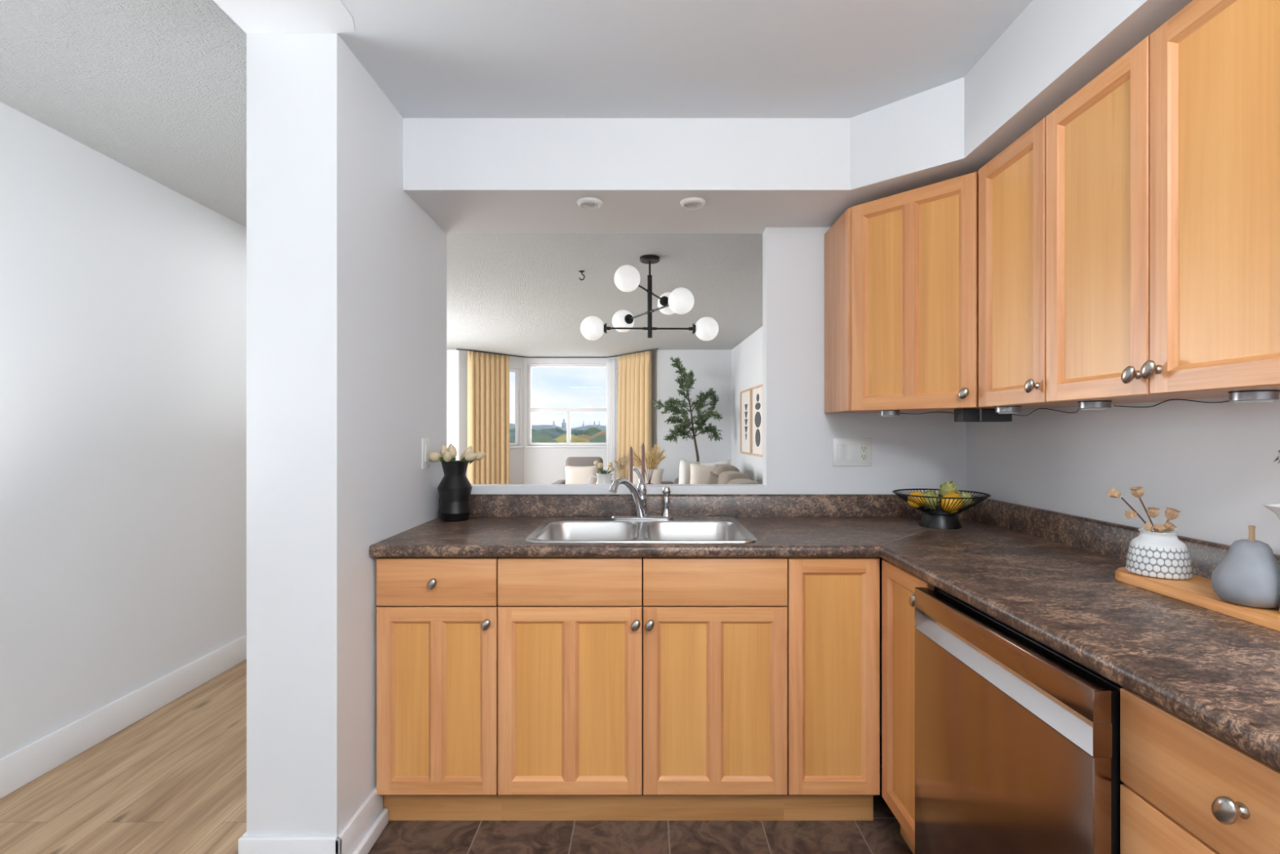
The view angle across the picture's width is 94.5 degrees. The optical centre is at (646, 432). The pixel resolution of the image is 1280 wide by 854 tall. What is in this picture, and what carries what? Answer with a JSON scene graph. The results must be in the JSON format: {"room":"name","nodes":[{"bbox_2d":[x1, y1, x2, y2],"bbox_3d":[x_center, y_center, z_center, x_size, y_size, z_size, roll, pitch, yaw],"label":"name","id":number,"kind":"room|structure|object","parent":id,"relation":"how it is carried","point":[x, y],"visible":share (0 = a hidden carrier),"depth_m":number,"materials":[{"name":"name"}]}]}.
{"room":"kitchen","nodes":[
{"label":"kitchen","id":0,"kind":"room"},
{"bbox_2d":[0,102,246,758],"bbox_3d":[-2.300,0.060,0.900,0.100,2.420,6.200,0,0,0],"label":"wall","id":1,"kind":"structure","parent":0,"point":[123,295],"depth_m":2.46,"materials":[{"name":"white paint"}]},
{"bbox_2d":[0,634,246,798],"bbox_3d":[-2.243,1.202,0.900,0.015,0.136,6.200,0,0,0],"label":"baseboard","id":2,"kind":"structure","parent":1,"relation":"attached to","point":[28,762],"depth_m":2.46,"materials":[{"name":"white paint"}]},
{"bbox_2d":[246,33,446,835],"bbox_3d":[-0.997,0.073,2.122,0.254,2.393,0.916,0,0,0],"label":"wall","id":3,"kind":"structure","parent":0,"point":[346,273],"depth_m":1.66,"materials":[{"name":"white paint"}]},
{"bbox_2d":[213,0,355,33],"bbox_3d":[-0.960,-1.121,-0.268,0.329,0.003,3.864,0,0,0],"label":"beam","id":4,"kind":"structure","parent":3,"relation":"attached to","point":[252,16],"depth_m":1.60,"materials":[{"name":"white paint"}]},
{"bbox_2d":[238,835,341,853],"bbox_3d":[-0.997,1.202,1.657,0.284,0.136,0.015,0,0,0],"label":"baseboard","id":5,"kind":"structure","parent":3,"relation":"attached to","point":[246,844],"depth_m":1.65,"materials":[{"name":"white paint"}]},
{"bbox_2d":[335,785,388,853],"bbox_3d":[-0.854,1.202,1.787,0.033,0.136,0.276,0,0,0],"label":"baseboard","id":6,"kind":"structure","parent":3,"relation":"attached to","point":[362,831],"depth_m":1.79,"materials":[{"name":"white paint"}]},
{"bbox_2d":[422,437,429,469],"bbox_3d":[-0.865,0.083,2.325,0.010,0.120,0.072,0,0,0],"label":"switch plate","id":7,"kind":"object","parent":3,"relation":"attached to","point":[425,442],"visible":1,"depth_m":2.31,"materials":[{"name":"white plastic"}]},
{"bbox_2d":[446,349,458,460],"bbox_3d":[-3.060,0.060,8.320,0.880,2.420,0.120,0,0,0],"label":"wall","id":8,"kind":"structure","parent":0,"point":[452,355],"depth_m":8.26,"materials":[{"name":"white paint"}]},
{"bbox_2d":[0,659,913,853],"bbox_3d":[-1.040,1.295,3.550,4.920,0.050,11.500,0,0,0],"label":"floor","id":9,"kind":"structure","parent":0,"point":[173,780],"depth_m":1.93,"materials":[{"name":"brown wood"}]},
{"bbox_2d":[376,556,501,820],"bbox_3d":[-0.667,0.834,2.166,0.386,0.872,0.638,0,0,0],"label":"base cabinet","id":10,"kind":"object","parent":9,"relation":"on","point":[437,617],"visible":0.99,"depth_m":1.89,"materials":[{"name":"brown wood"}]},
{"bbox_2d":[551,456,613,484],"bbox_3d":[-0.840,0.802,7.750,0.780,0.935,0.800,0,0,0],"label":"armchair","id":11,"kind":"object","parent":9,"relation":"on","point":[572,460],"visible":0.08,"depth_m":7.95,"materials":[{"name":"beige fabric"}]},
{"bbox_2d":[564,465,598,484],"bbox_3d":[-0.840,0.615,7.620,0.440,0.371,0.185,0,0,0],"label":"cushion","id":12,"kind":"object","parent":11,"relation":"on","point":[574,474],"visible":0.57,"depth_m":7.57,"materials":[{"name":"beige fabric"}]},
{"bbox_2d":[497,556,787,820],"bbox_3d":[-0.012,0.834,2.166,0.924,0.872,0.638,0,0,0],"label":"base cabinet","id":13,"kind":"object","parent":9,"relation":"on","point":[630,688],"visible":0.98,"depth_m":1.89,"materials":[{"name":"brown wood"}]},
{"bbox_2d":[368,493,1279,770],"bbox_3d":[0.240,0.327,1.498,2.215,0.132,1.997,0,0,0],"label":"countertop","id":14,"kind":"structure","parent":13,"relation":"on","point":[1047,575],"depth_m":1.66,"materials":[{"name":"brown laminate"}]},
{"bbox_2d":[437,460,471,521],"bbox_3d":[-0.776,0.236,2.400,0.134,0.238,0.134,0,0,0],"label":"flower vase","id":15,"kind":"object","parent":14,"relation":"on","point":[455,488],"visible":0.95,"depth_m":2.35,"materials":[{"name":"black ceramic"}]},
{"bbox_2d":[429,452,444,462],"bbox_3d":[-0.837,0.132,2.378,0.100,0.104,0.046,0,0,0],"label":"tulip","id":16,"kind":"object","parent":15,"relation":"in","point":[433,456],"visible":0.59,"depth_m":2.36,"materials":[{"name":"beige plant"}]},
{"bbox_2d":[440,444,447,457],"bbox_3d":[-0.814,0.117,2.414,0.051,0.133,0.044,0,0,-19],"label":"tulip","id":17,"kind":"object","parent":15,"relation":"in","point":[443,448],"visible":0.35,"depth_m":2.40,"materials":[{"name":"beige plant"}]},
{"bbox_2d":[440,451,453,462],"bbox_3d":[-0.786,0.129,2.358,0.052,0.109,0.056,0,0,-35],"label":"tulip","id":18,"kind":"object","parent":15,"relation":"in","point":[447,456],"visible":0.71,"depth_m":2.33,"materials":[{"name":"beige plant"}]},
{"bbox_2d":[442,444,457,461],"bbox_3d":[-0.791,0.115,2.406,0.043,0.137,0.061,0,0,21],"label":"tulip","id":19,"kind":"object","parent":15,"relation":"in","point":[451,448],"visible":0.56,"depth_m":2.39,"materials":[{"name":"beige plant"}]},
{"bbox_2d":[462,445,472,457],"bbox_3d":[-0.738,0.120,2.413,0.060,0.128,0.039,0,0,0],"label":"tulip","id":20,"kind":"object","parent":15,"relation":"in","point":[469,449],"visible":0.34,"depth_m":2.40,"materials":[{"name":"beige plant"}]},
{"bbox_2d":[462,452,476,462],"bbox_3d":[-0.720,0.131,2.373,0.092,0.105,0.048,0,0,0],"label":"tulip","id":21,"kind":"object","parent":15,"relation":"in","point":[468,456],"visible":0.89,"depth_m":2.35,"materials":[{"name":"beige plant"}]},
{"bbox_2d":[467,451,485,464],"bbox_3d":[-0.708,0.132,2.417,0.104,0.104,0.047,0,0,0],"label":"tulip","id":22,"kind":"object","parent":15,"relation":"in","point":[480,455],"visible":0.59,"depth_m":2.41,"materials":[{"name":"beige plant"}]},
{"bbox_2d":[524,515,757,542],"bbox_3d":[-0.018,0.440,2.180,0.768,0.182,0.564,0,0,0],"label":"sink","id":23,"kind":"object","parent":14,"relation":"in","point":[561,529],"visible":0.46,"depth_m":2.34,"materials":[{"name":"silver metal"}]},
{"bbox_2d":[608,467,673,519],"bbox_3d":[-0.018,0.248,2.316,0.256,0.204,0.245,0,0,0],"label":"kitchen faucet","id":24,"kind":"object","parent":14,"relation":"on","point":[638,494],"visible":1,"depth_m":2.38,"materials":[{"name":"silver metal"}]},
{"bbox_2d":[662,486,671,516],"bbox_3d":[0.082,0.280,2.405,0.038,0.119,0.038,0,0,0],"label":"sprayer","id":25,"kind":"object","parent":24,"relation":"on","point":[666,491],"visible":1,"depth_m":2.39,"materials":[{"name":"silver metal"}]},
{"bbox_2d":[892,488,991,528],"bbox_3d":[1.108,0.292,2.235,0.334,0.127,0.334,0,0,0],"label":"fruit bowl","id":26,"kind":"object","parent":14,"relation":"on","point":[932,517],"visible":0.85,"depth_m":2.18,"materials":[{"name":"black metal"}]},
{"bbox_2d":[906,491,925,507],"bbox_3d":[1.010,0.252,2.215,0.060,0.059,0.059,0,0,-35],"label":"citrus fruit","id":27,"kind":"object","parent":26,"relation":"in","point":[915,493],"visible":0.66,"depth_m":2.20,"materials":[{"name":"food"}]},
{"bbox_2d":[922,488,940,508],"bbox_3d":[1.062,0.252,2.220,0.076,0.075,0.079,0,0,-5],"label":"artichoke","id":28,"kind":"object","parent":26,"relation":"on","point":[928,493],"visible":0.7,"depth_m":2.20,"materials":[{"name":"green food"}]},
{"bbox_2d":[937,480,959,497],"bbox_3d":[1.149,0.223,2.249,0.081,0.081,0.080,0,0,-25],"label":"artichoke","id":29,"kind":"object","parent":26,"relation":"in","point":[948,486],"visible":0.64,"depth_m":2.23,"materials":[{"name":"green food"}]},
{"bbox_2d":[941,492,962,512],"bbox_3d":[1.120,0.258,2.173,0.072,0.078,0.071,0,0,6],"label":"citrus fruit","id":30,"kind":"object","parent":26,"relation":"on","point":[950,494],"visible":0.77,"depth_m":2.15,"materials":[{"name":"food"}]},
{"bbox_2d":[957,491,974,508],"bbox_3d":[1.188,0.257,2.214,0.070,0.071,0.071,0,0,-1],"label":"artichoke","id":31,"kind":"object","parent":26,"relation":"in","point":[962,494],"visible":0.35,"depth_m":2.19,"materials":[{"name":"green food"}]},
{"bbox_2d":[1115,566,1279,631],"bbox_3d":[1.205,0.344,1.165,0.160,0.021,0.610,0,0,0],"label":"serving board","id":32,"kind":"object","parent":14,"relation":"on","point":[1197,590],"visible":0.54,"depth_m":1.24,"materials":[{"name":"brown wood"}]},
{"bbox_2d":[1125,528,1192,579],"bbox_3d":[1.200,0.282,1.388,0.120,0.102,0.120,0,0,0],"label":"bud vase","id":33,"kind":"object","parent":32,"relation":"on","point":[1162,555],"visible":0.95,"depth_m":1.35,"materials":[{"name":"ceramic"}]},
{"bbox_2d":[1106,487,1154,532],"bbox_3d":[1.142,0.191,1.381,0.117,0.122,0.029,0,0,5],"label":"flower sprig","id":34,"kind":"object","parent":33,"relation":"in","point":[1113,493],"visible":0.91,"depth_m":1.38,"materials":[{"name":"brown plant"}]},
{"bbox_2d":[1129,485,1160,532],"bbox_3d":[1.172,0.190,1.393,0.059,0.124,0.026,0,0,15],"label":"flower sprig","id":35,"kind":"object","parent":33,"relation":"in","point":[1137,491],"visible":0.94,"depth_m":1.39,"materials":[{"name":"brown plant"}]},
{"bbox_2d":[1153,506,1180,533],"bbox_3d":[1.212,0.214,1.377,0.067,0.076,0.031,0,0,-15],"label":"flower sprig","id":36,"kind":"object","parent":33,"relation":"in","point":[1171,513],"visible":0.92,"depth_m":1.37,"materials":[{"name":"brown plant"}]},
{"bbox_2d":[1210,524,1279,608],"bbox_3d":[1.173,0.257,1.148,0.112,0.152,0.112,0,0,0],"label":"pear","id":37,"kind":"object","parent":32,"relation":"on","point":[1248,575],"visible":1,"depth_m":1.12,"materials":[{"name":"grey ceramic"}]},
{"bbox_2d":[1262,503,1279,612],"bbox_3d":[1.200,0.233,1.052,0.167,0.200,0.092,0,0,0],"label":"pitcher","id":38,"kind":"object","parent":32,"relation":"on","point":[1275,508],"visible":1,"depth_m":1.07,"materials":[{"name":"white ceramic"}]},
{"bbox_2d":[626,477,679,484],"bbox_3d":[0.110,0.948,7.880,0.800,0.645,0.600,0,0,0],"label":"loveseat","id":39,"kind":"object","parent":9,"relation":"on","point":[677,480],"visible":0.07,"depth_m":8.00,"materials":[{"name":"beige fabric"}]},
{"bbox_2d":[628,465,663,484],"bbox_3d":[-0.020,0.650,7.620,0.498,0.445,0.217,0,0,0],"label":"cushion","id":40,"kind":"object","parent":39,"relation":"on","point":[656,477],"visible":0.31,"depth_m":7.58,"materials":[{"name":"beige fabric"}]},
{"bbox_2d":[652,356,723,462],"bbox_3d":[0.540,0.146,7.813,0.941,2.247,0.709,0,0,0],"label":"tree","id":41,"kind":"object","parent":9,"relation":"on","point":[685,424],"visible":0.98,"depth_m":7.83,"materials":[{"name":"green plant"}]},
{"bbox_2d":[673,463,760,484],"bbox_3d":[0.751,0.828,6.419,0.850,0.884,2.260,0,0,-2],"label":"sofa","id":42,"kind":"object","parent":9,"relation":"on","point":[727,473],"visible":0.21,"depth_m":6.28,"materials":[{"name":"grey fabric"}]},
{"bbox_2d":[678,458,699,484],"bbox_3d":[0.530,0.550,7.280,0.362,0.458,0.166,0,0,-32],"label":"cushion","id":43,"kind":"object","parent":42,"relation":"on","point":[684,468],"visible":0.35,"depth_m":7.20,"materials":[{"name":"white fabric"}]},
{"bbox_2d":[689,462,716,484],"bbox_3d":[0.700,0.570,7.000,0.437,0.426,0.193,0,0,-6],"label":"cushion","id":44,"kind":"object","parent":42,"relation":"on","point":[700,473],"visible":0.42,"depth_m":6.95,"materials":[{"name":"beige fabric"}]},
{"bbox_2d":[706,471,718,484],"bbox_3d":[0.800,0.625,6.620,0.370,0.366,0.154,0,0,29],"label":"cushion","id":45,"kind":"object","parent":42,"relation":"on","point":[713,477],"visible":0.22,"depth_m":6.61,"materials":[{"name":"beige fabric"}]},
{"bbox_2d":[698,459,730,465],"bbox_3d":[0.850,0.535,7.290,0.433,0.391,0.160,0,0,9],"label":"cushion","id":46,"kind":"object","parent":42,"relation":"on","point":[727,462],"visible":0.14,"depth_m":7.28,"materials":[{"name":"white fabric"}]},
{"bbox_2d":[712,463,739,475],"bbox_3d":[0.932,0.588,7.056,0.320,0.405,0.600,0,0,-2],"label":"cushion","id":47,"kind":"object","parent":42,"relation":"on","point":[720,468],"depth_m":6.81,"materials":[{"name":"grey fabric"}]},
{"bbox_2d":[717,471,750,484],"bbox_3d":[0.955,0.610,6.457,0.320,0.360,0.560,0,0,-2],"label":"cushion","id":48,"kind":"object","parent":42,"relation":"on","point":[724,477],"depth_m":6.25,"materials":[{"name":"grey fabric"}]},
{"bbox_2d":[727,478,760,484],"bbox_3d":[0.978,0.630,5.842,0.320,0.320,0.630,0,0,-2],"label":"cushion","id":49,"kind":"object","parent":42,"relation":"on","point":[738,481],"depth_m":5.75,"materials":[{"name":"grey fabric"}]},
{"bbox_2d":[783,556,879,820],"bbox_3d":[0.596,0.834,2.182,0.292,0.872,0.607,0,0,0],"label":"base cabinet","id":50,"kind":"object","parent":9,"relation":"on","point":[833,605],"visible":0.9,"depth_m":1.89,"materials":[{"name":"brown wood"}]},
{"bbox_2d":[881,559,941,853],"bbox_3d":[1.021,0.834,1.722,0.616,0.872,0.305,0,0,0],"label":"base cabinet","id":51,"kind":"object","parent":9,"relation":"on","point":[898,584],"visible":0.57,"depth_m":1.76,"materials":[{"name":"brown wood"}]},
{"bbox_2d":[915,586,1124,853],"bbox_3d":[1.000,0.837,1.237,0.600,0.866,0.618,0,0,0],"label":"dishwasher","id":52,"kind":"object","parent":9,"relation":"on","point":[1017,740],"visible":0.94,"depth_m":1.16,"materials":[{"name":"silver"}]},
{"bbox_2d":[1120,687,1279,853],"bbox_3d":[1.021,0.834,0.735,0.616,0.872,0.400,0,0,0],"label":"base cabinet","id":53,"kind":"object","parent":9,"relation":"on","point":[1185,789],"visible":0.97,"depth_m":0.82,"materials":[{"name":"brown wood"}]},
{"bbox_3d":[-0.020,0.895,3.950,1.030,0.750,1.030,0,0,0],"label":"dining table","id":54,"kind":"object","parent":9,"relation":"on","visible":0},
{"bbox_2d":[588,472,612,484],"bbox_3d":[-0.283,0.398,3.950,0.150,0.245,0.150,0,0,45],"label":"jug","id":55,"kind":"object","parent":54,"relation":"on","point":[605,478],"visible":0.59,"depth_m":3.91,"materials":[{"name":"white ceramic"}]},
{"bbox_2d":[629,446,632,483],"bbox_3d":[-0.103,0.304,3.980,0.090,0.432,0.090,0,0,0],"label":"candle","id":56,"kind":"object","parent":54,"relation":"on","point":[631,448],"visible":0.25,"depth_m":3.97,"materials":[{"name":"brown wax"}]},
{"bbox_2d":[641,443,644,482],"bbox_3d":[-0.022,0.291,3.930,0.090,0.457,0.090,0,0,0],"label":"candle","id":57,"kind":"object","parent":54,"relation":"on","point":[642,444],"visible":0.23,"depth_m":3.92,"materials":[{"name":"brown wax"}]},
{"bbox_3d":[0.020,0.438,4.080,0.116,0.165,0.116,0,0,0],"label":"vase","id":58,"kind":"object","parent":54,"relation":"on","visible":0},
{"bbox_2d":[629,442,666,484],"bbox_3d":[0.013,0.221,4.084,0.268,0.309,0.134,0,0,8],"label":"dried grass","id":59,"kind":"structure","parent":58,"relation":"on","point":[653,462],"depth_m":4.07,"materials":[{"name":"brown plant"}]},
{"bbox_3d":[-0.175,0.438,4.040,0.116,0.165,0.116,0,0,0],"label":"vase","id":60,"kind":"object","parent":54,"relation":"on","visible":0},
{"bbox_2d":[613,453,629,477],"bbox_3d":[-0.159,0.259,4.051,0.151,0.232,0.090,0,0,0],"label":"dried grass","id":61,"kind":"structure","parent":60,"relation":"on","point":[620,462],"depth_m":4.05,"materials":[{"name":"beige plant"}]},
{"bbox_2d":[458,350,524,484],"bbox_3d":[-2.309,0.060,8.749,0.140,2.420,1.151,0,0,39],"label":"wall","id":62,"kind":"structure","parent":0,"point":[516,455],"depth_m":8.96,"materials":[{"name":"white paint"}]},
{"bbox_2d":[509,368,523,448],"bbox_3d":[-2.187,-0.365,8.835,0.120,1.210,0.788,0,0,39],"label":"window","id":63,"kind":"structure","parent":62,"relation":"in","point":[517,444],"depth_m":9.11,"materials":[{"name":"white paint"}]},
{"bbox_2d":[0,0,1032,357],"bbox_3d":[-1.050,-1.167,3.600,5.100,0.087,11.600,0,0,0],"label":"ceiling","id":64,"kind":"structure","parent":0,"point":[157,88],"depth_m":1.91,"materials":[{"name":"white paint"}]},
{"bbox_2d":[456,348,658,358],"bbox_3d":[-1.219,-1.135,8.536,2.772,0.018,0.925,0,0,0],"label":"track","id":65,"kind":"object","parent":64,"relation":"attached to","point":[456,348],"visible":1,"depth_m":8.91,"materials":[{"name":"grey plastic"}]},
{"bbox_2d":[466,351,510,484],"bbox_3d":[-2.250,0.057,8.481,0.109,2.365,0.702,0,0,38],"label":"curtain","id":66,"kind":"object","parent":65,"relation":"hanging from","point":[487,374],"visible":0.75,"depth_m":8.42,"materials":[{"name":"beige fabric"}]},
{"bbox_2d":[607,358,615,481],"bbox_3d":[-0.534,0.065,8.939,0.167,2.350,0.040,0,0,40],"label":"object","id":67,"kind":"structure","parent":65,"relation":"hanging from","point":[611,362],"depth_m":8.91,"materials":[{"name":"paint"}]},
{"bbox_2d":[616,351,652,484],"bbox_3d":[-0.196,0.057,8.512,0.107,2.365,0.794,0,0,-38],"label":"curtain","id":68,"kind":"object","parent":65,"relation":"hanging from","point":[634,425],"visible":0.62,"depth_m":8.46,"materials":[{"name":"beige fabric"}]},
{"bbox_2d":[580,254,718,341],"bbox_3d":[0.022,-0.877,3.900,0.782,0.546,0.905,0,0,-36],"label":"chandelier","id":69,"kind":"object","parent":64,"relation":"hanging from","point":[680,300],"visible":1,"depth_m":3.85,"materials":[{"name":"white glass"}]},
{"bbox_2d":[524,357,612,484],"bbox_3d":[-1.210,0.060,9.220,1.360,2.420,0.140,0,0,0],"label":"wall","id":70,"kind":"structure","parent":0,"point":[542,465],"depth_m":9.15,"materials":[{"name":"white paint"}]},
{"bbox_2d":[525,364,607,447],"bbox_3d":[-1.210,-0.410,9.180,1.300,1.300,0.120,0,0,0],"label":"window","id":71,"kind":"structure","parent":70,"relation":"in","point":[568,444],"depth_m":9.18,"materials":[{"name":"white paint"}]},
{"bbox_2d":[612,349,657,479],"bbox_3d":[-0.130,0.060,8.748,0.140,2.420,1.126,0,0,-38],"label":"wall","id":72,"kind":"structure","parent":0,"point":[655,353],"depth_m":8.32,"materials":[{"name":"white paint"}]},
{"bbox_2d":[615,368,617,448],"bbox_3d":[-0.247,-0.365,8.835,0.120,1.210,0.772,0,0,-38],"label":"window","id":73,"kind":"structure","parent":72,"relation":"in","point":[616,370],"depth_m":9.10,"materials":[{"name":"white paint"}]},
{"bbox_2d":[657,349,731,483],"bbox_3d":[0.780,0.060,8.320,1.240,2.420,0.120,0,0,0],"label":"wall","id":74,"kind":"structure","parent":0,"point":[711,368],"depth_m":8.26,"materials":[{"name":"white paint"}]},
{"bbox_2d":[440,226,966,733],"bbox_3d":[0.290,0.060,2.540,2.321,2.420,0.080,0,0,0],"label":"wall","id":75,"kind":"structure","parent":0,"point":[913,450],"depth_m":2.50,"materials":[{"name":"white paint"}]},
{"bbox_2d":[832,437,871,466],"bbox_3d":[0.868,0.084,2.495,0.166,0.120,0.009,0,0,0],"label":"switch plate","id":76,"kind":"object","parent":75,"relation":"attached to","point":[846,451],"visible":1,"depth_m":2.49,"materials":[{"name":"white plastic"}]},
{"bbox_2d":[859,444,867,460],"bbox_3d":[0.915,0.084,2.492,0.034,0.068,0.003,0,0,0],"label":"receptacle","id":77,"kind":"object","parent":76,"relation":"attached to","point":[863,447],"depth_m":2.49,"materials":[{"name":"grey plastic"}]},
{"bbox_2d":[731,326,762,484],"bbox_3d":[1.355,0.060,5.492,0.120,2.420,5.824,0,0,-2],"label":"wall","id":78,"kind":"structure","parent":0,"point":[747,356],"depth_m":7.46,"materials":[{"name":"white paint"}]},
{"bbox_2d":[740,387,751,454],"bbox_3d":[1.214,-0.125,7.210,0.028,0.780,0.600,0,0,-2],"label":"framed print","id":79,"kind":"object","parent":78,"relation":"attached to","point":[745,395],"visible":0.87,"depth_m":7.23,"materials":[{"name":"white paper"}]},
{"bbox_2d":[751,383,762,457],"bbox_3d":[1.238,-0.125,6.580,0.028,0.780,0.600,0,0,-2],"label":"framed print","id":80,"kind":"object","parent":78,"relation":"attached to","point":[756,391],"visible":0.68,"depth_m":6.62,"materials":[{"name":"white paper"}]},
{"bbox_2d":[403,0,1193,226],"bbox_3d":[0.240,-0.995,0.150,2.221,0.257,4.700,0,0,0],"label":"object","id":81,"kind":"structure","parent":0,"point":[462,172],"depth_m":2.12,"materials":[{"name":"white paint"}]},
{"bbox_2d":[577,197,603,209],"bbox_3d":[-0.213,-0.860,2.232,0.098,0.013,0.098,0,0,0],"label":"recessed light","id":82,"kind":"object","parent":81,"relation":"in","point":[583,202],"visible":1,"depth_m":2.22,"materials":[{"name":"white plastic"}]},
{"bbox_2d":[680,197,706,209],"bbox_3d":[0.176,-0.860,2.232,0.098,0.013,0.098,0,0,0],"label":"recessed light","id":83,"kind":"object","parent":81,"relation":"in","point":[692,202],"visible":1,"depth_m":2.22,"materials":[{"name":"white plastic"}]},
{"bbox_2d":[439,493,1279,578],"bbox_3d":[0.239,0.308,1.497,2.212,0.094,1.994,0,0,0],"label":"backsplash","id":84,"kind":"structure","parent":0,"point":[1113,540],"depth_m":2.48,"materials":[{"name":"brown laminate"}]},
{"bbox_2d":[966,394,1279,555],"bbox_3d":[1.401,0.073,0.150,0.100,2.393,4.700,0,0,0],"label":"wall","id":85,"kind":"structure","parent":0,"point":[1212,464],"depth_m":1.60,"materials":[{"name":"white paint"}]},
{"bbox_2d":[824,171,1066,413],"bbox_3d":[1.049,-0.456,2.183,0.598,0.756,0.626,0,0,0],"label":"upper cabinet","id":86,"kind":"object","parent":85,"relation":"attached to","point":[901,270],"visible":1,"depth_m":2.03,"materials":[{"name":"brown wood"}]},
{"bbox_2d":[879,409,900,416],"bbox_3d":[0.905,-0.069,2.200,0.072,0.024,0.072,0,0,0],"label":"puck light","id":87,"kind":"object","parent":86,"relation":"attached to","point":[886,412],"visible":0.97,"depth_m":2.17,"materials":[{"name":"silver metal"}]},
{"bbox_2d":[954,408,1012,422],"bbox_3d":[1.170,-0.059,2.060,0.170,0.045,0.064,0,0,0],"label":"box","id":88,"kind":"object","parent":86,"relation":"attached to","point":[965,415],"visible":0.89,"depth_m":2.03,"materials":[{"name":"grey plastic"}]},
{"bbox_2d":[901,399,1230,415],"bbox_3d":[1.201,-0.065,1.737,0.275,0.022,1.040,0,0,-16],"label":"cable","id":89,"kind":"object","parent":86,"relation":"attached to","point":[1169,399],"visible":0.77,"depth_m":1.49,"materials":[{"name":"black plastic"}]},
{"bbox_2d":[978,117,1146,407],"bbox_3d":[1.181,-0.455,1.712,0.333,0.754,0.313,0,0,0],"label":"upper cabinet","id":90,"kind":"object","parent":85,"relation":"attached to","point":[1012,184],"visible":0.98,"depth_m":1.71,"materials":[{"name":"brown wood"}]},
{"bbox_2d":[994,405,1021,413],"bbox_3d":[1.130,-0.069,1.850,0.072,0.024,0.072,0,0,0],"label":"puck light","id":91,"kind":"object","parent":90,"relation":"attached to","point":[1003,409],"visible":0.96,"depth_m":1.82,"materials":[{"name":"silver metal"}]},
{"bbox_2d":[1045,0,1279,402],"bbox_3d":[1.181,-0.455,1.234,0.333,0.754,0.640,0,0,0],"label":"upper cabinet","id":92,"kind":"object","parent":85,"relation":"attached to","point":[1162,171],"visible":1,"depth_m":1.19,"materials":[{"name":"brown wood"}]},
{"bbox_2d":[1077,400,1112,410],"bbox_3d":[1.170,-0.069,1.545,0.072,0.024,0.072,0,0,0],"label":"puck light","id":93,"kind":"object","parent":92,"relation":"attached to","point":[1102,404],"visible":1,"depth_m":1.52,"materials":[{"name":"silver metal"}]},
{"bbox_2d":[1227,389,1279,403],"bbox_3d":[1.195,-0.069,1.165,0.072,0.024,0.072,0,0,0],"label":"puck light","id":94,"kind":"object","parent":92,"relation":"attached to","point":[1264,395],"visible":1,"depth_m":1.14,"materials":[{"name":"silver metal"}]},
{"label":"outside","id":95,"kind":"structure","parent":0,"visible":0},
{"bbox_3d":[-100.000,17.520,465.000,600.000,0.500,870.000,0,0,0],"label":"ground","id":96,"kind":"structure","parent":95,"visible":0},
{"bbox_2d":[531,432,554,439],"bbox_3d":[-19.618,8.713,109.940,6.862,17.115,6.977,0,0,0],"label":"treetop","id":97,"kind":"object","parent":96,"relation":"on","point":[538,434],"visible":0.1,"depth_m":109.63,"materials":[{"name":"green plant"}]},
{"bbox_2d":[531,436,557,442],"bbox_3d":[-11.670,8.881,63.908,7.373,16.777,7.079,0,0,0],"label":"treetop","id":98,"kind":"object","parent":96,"relation":"on","point":[534,439],"visible":0.04,"depth_m":63.75,"materials":[{"name":"green plant"}]},
{"bbox_2d":[531,431,559,438],"bbox_3d":[-21.175,8.542,120.395,9.576,17.455,9.163,0,0,0],"label":"treetop","id":99,"kind":"object","parent":96,"relation":"on","point":[552,434],"visible":0.07,"depth_m":118.15,"materials":[{"name":"green plant"}]},
{"bbox_2d":[509,423,605,431],"bbox_3d":[-90.000,3.559,660.000,420.000,27.423,200.000,0,0,0],"label":"hills","id":100,"kind":"structure","parent":96,"relation":"on","point":[602,428],"depth_m":623.60,"materials":[{"name":"green plant"}]},
{"bbox_2d":[561,418,566,431],"bbox_3d":[-69.932,3.081,501.614,3.378,28.378,3.528,0,0,0],"label":"tower block","id":101,"kind":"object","parent":96,"relation":"on","point":[563,424],"visible":0.42,"depth_m":499.98,"materials":[{"name":"blue concrete"}]},
{"bbox_2d":[555,435,590,442],"bbox_3d":[-10.572,8.814,81.074,6.936,16.911,6.978,0,0,0],"label":"treetop","id":102,"kind":"object","parent":96,"relation":"on","point":[574,438],"visible":0.11,"depth_m":79.67,"materials":[{"name":"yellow plant"}]},
{"bbox_2d":[570,430,584,435],"bbox_3d":[-21.338,8.264,193.764,8.878,18.011,8.664,0,0,0],"label":"treetop","id":103,"kind":"object","parent":96,"relation":"on","point":[575,433],"visible":0.1,"depth_m":191.23,"materials":[{"name":"green plant"}]},
{"bbox_2d":[576,434,592,439],"bbox_3d":[-11.984,8.847,111.763,6.755,16.845,6.774,0,0,0],"label":"treetop","id":104,"kind":"object","parent":96,"relation":"on","point":[583,436],"visible":0.07,"depth_m":110.80,"materials":[{"name":"green plant"}]},
{"bbox_2d":[582,428,601,436],"bbox_3d":[-12.898,8.168,144.924,6.543,18.204,6.519,0,0,0],"label":"treetop","id":105,"kind":"object","parent":96,"relation":"on","point":[590,432],"visible":0.18,"depth_m":143.33,"materials":[{"name":"green plant"}]},
{"bbox_2d":[588,434,605,442],"bbox_3d":[-8.072,8.821,104.325,8.241,16.898,8.067,0,0,0],"label":"treetop","id":106,"kind":"object","parent":96,"relation":"on","point":[601,437],"visible":0.05,"depth_m":103.23,"materials":[{"name":"green plant"}]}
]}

